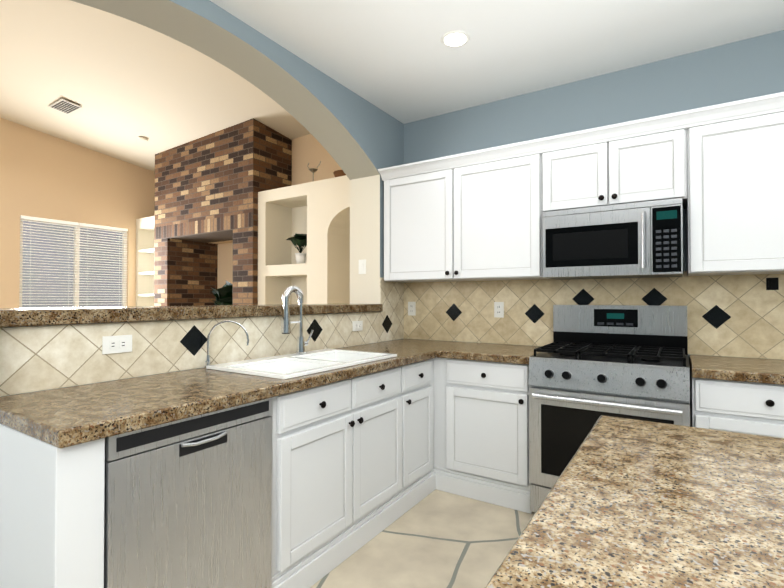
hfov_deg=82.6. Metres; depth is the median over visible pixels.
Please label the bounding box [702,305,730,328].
tile
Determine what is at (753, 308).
backsplash
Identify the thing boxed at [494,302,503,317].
electrical outlet
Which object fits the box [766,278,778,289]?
electrical outlet
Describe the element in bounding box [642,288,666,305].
tile
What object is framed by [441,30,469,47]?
recessed light
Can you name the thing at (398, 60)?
ceiling
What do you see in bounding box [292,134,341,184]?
wall
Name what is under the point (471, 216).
upper cabinet
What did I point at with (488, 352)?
countertop
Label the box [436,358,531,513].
base cabinet
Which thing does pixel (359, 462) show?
base cabinet
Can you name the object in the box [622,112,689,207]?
upper cabinet
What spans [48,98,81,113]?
ceiling vent
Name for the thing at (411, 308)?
electrical outlet
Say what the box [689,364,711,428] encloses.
base cabinet
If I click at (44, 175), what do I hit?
wall
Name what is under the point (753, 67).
wall
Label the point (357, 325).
outlet
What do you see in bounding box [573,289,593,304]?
tile
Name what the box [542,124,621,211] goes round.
upper cabinet
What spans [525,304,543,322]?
tile
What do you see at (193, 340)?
tile
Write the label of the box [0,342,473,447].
countertop
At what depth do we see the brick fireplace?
6.48 m
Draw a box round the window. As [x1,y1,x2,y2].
[19,219,126,307]
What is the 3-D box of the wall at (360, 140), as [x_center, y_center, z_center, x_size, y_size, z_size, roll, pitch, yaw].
[-1.202,-1.028,1.921,0.460,4.600,7.400,0,-1,33]
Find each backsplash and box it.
[0,277,403,395]
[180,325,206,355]
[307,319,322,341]
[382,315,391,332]
[404,271,783,359]
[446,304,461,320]
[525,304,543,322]
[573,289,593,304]
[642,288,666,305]
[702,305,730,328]
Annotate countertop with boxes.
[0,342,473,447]
[380,339,455,346]
[440,343,540,364]
[485,415,783,587]
[689,355,783,384]
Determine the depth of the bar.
1.98 m
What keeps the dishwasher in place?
on the floor
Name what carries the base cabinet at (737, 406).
on the floor
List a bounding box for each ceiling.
[0,0,310,171]
[210,0,783,123]
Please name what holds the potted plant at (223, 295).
on the brick fireplace
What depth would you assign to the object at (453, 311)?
3.54 m
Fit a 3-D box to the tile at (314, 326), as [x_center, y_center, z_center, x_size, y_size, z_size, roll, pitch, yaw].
[-0.495,0.233,2.864,0.003,0.147,0.147,0,-1,33]
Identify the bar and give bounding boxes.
[0,304,382,327]
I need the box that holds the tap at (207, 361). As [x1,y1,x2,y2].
[204,320,248,367]
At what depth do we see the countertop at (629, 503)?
0.68 m
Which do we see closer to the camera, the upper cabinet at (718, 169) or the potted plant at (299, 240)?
the upper cabinet at (718, 169)
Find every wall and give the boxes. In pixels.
[0,0,403,396]
[0,117,154,307]
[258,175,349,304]
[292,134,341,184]
[404,30,783,359]
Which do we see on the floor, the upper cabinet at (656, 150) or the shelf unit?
the shelf unit
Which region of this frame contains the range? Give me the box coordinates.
[528,305,689,511]
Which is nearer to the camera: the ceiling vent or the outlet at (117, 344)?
the outlet at (117, 344)
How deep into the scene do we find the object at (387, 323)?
3.58 m
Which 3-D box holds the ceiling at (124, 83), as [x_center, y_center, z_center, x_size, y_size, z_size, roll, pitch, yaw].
[-3.746,-2.720,3.634,5.650,1.094,7.500,0,-1,33]
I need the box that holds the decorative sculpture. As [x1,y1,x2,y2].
[307,161,320,180]
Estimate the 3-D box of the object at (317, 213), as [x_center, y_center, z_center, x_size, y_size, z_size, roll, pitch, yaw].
[-0.596,-0.027,5.548,2.444,2.680,0.617,0,-1,33]
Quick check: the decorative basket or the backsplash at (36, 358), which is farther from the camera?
the decorative basket
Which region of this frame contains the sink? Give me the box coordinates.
[206,349,396,378]
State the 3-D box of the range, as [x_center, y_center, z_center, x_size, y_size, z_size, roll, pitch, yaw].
[1.268,0.674,2.592,0.762,1.210,0.729,0,-1,33]
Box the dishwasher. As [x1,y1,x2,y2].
[104,397,272,587]
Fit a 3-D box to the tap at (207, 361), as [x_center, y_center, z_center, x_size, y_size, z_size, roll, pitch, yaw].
[-0.819,0.244,2.186,0.171,0.230,0.160,0,-1,33]
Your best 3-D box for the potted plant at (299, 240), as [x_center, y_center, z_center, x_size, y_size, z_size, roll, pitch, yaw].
[-1.201,-0.586,5.831,0.336,0.422,0.377,0,-1,33]
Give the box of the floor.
[310,489,534,587]
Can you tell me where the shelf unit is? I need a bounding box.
[136,216,153,305]
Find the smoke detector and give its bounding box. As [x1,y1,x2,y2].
[138,137,147,141]
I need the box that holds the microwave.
[542,198,682,279]
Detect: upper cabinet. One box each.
[378,140,549,282]
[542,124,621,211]
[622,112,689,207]
[683,92,783,275]
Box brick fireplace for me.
[154,118,291,305]
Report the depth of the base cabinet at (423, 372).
2.80 m
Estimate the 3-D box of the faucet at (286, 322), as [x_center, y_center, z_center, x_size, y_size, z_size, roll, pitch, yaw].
[-0.552,0.149,2.578,0.068,0.396,0.232,0,-1,33]
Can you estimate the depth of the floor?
2.24 m
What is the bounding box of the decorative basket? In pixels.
[333,170,345,176]
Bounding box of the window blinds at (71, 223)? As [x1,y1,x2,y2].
[19,215,127,307]
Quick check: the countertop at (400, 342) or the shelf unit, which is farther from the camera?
the shelf unit
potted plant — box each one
[211,281,232,304]
[286,233,306,263]
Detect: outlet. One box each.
[102,335,131,353]
[352,321,362,330]
[408,302,415,315]
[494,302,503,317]
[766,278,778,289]
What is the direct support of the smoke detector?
attached to the ceiling at (124, 83)
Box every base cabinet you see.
[280,375,363,587]
[364,364,411,544]
[412,358,435,506]
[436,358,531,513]
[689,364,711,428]
[712,379,783,438]
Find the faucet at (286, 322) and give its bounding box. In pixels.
[281,285,313,353]
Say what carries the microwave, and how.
attached to the upper cabinet at (580, 169)
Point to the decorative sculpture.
(313, 170)
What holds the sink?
in the countertop at (67, 416)
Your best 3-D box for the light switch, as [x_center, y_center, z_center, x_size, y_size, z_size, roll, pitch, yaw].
[-0.241,-0.219,3.594,0.072,0.116,0.011,0,-1,33]
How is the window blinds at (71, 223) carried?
attached to the window
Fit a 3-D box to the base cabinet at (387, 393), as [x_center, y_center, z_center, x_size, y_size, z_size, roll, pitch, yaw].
[-0.322,0.845,2.552,0.620,0.868,0.593,0,-1,33]
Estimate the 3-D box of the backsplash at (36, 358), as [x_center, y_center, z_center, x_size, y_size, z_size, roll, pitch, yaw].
[-0.644,0.113,2.642,0.006,0.505,2.751,0,-1,33]
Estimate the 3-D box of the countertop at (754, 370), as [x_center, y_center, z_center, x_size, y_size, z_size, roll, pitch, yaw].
[2.128,0.382,2.110,1.196,0.047,0.642,0,-1,33]
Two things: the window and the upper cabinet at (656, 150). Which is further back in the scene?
the window
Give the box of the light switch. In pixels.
[359,259,365,273]

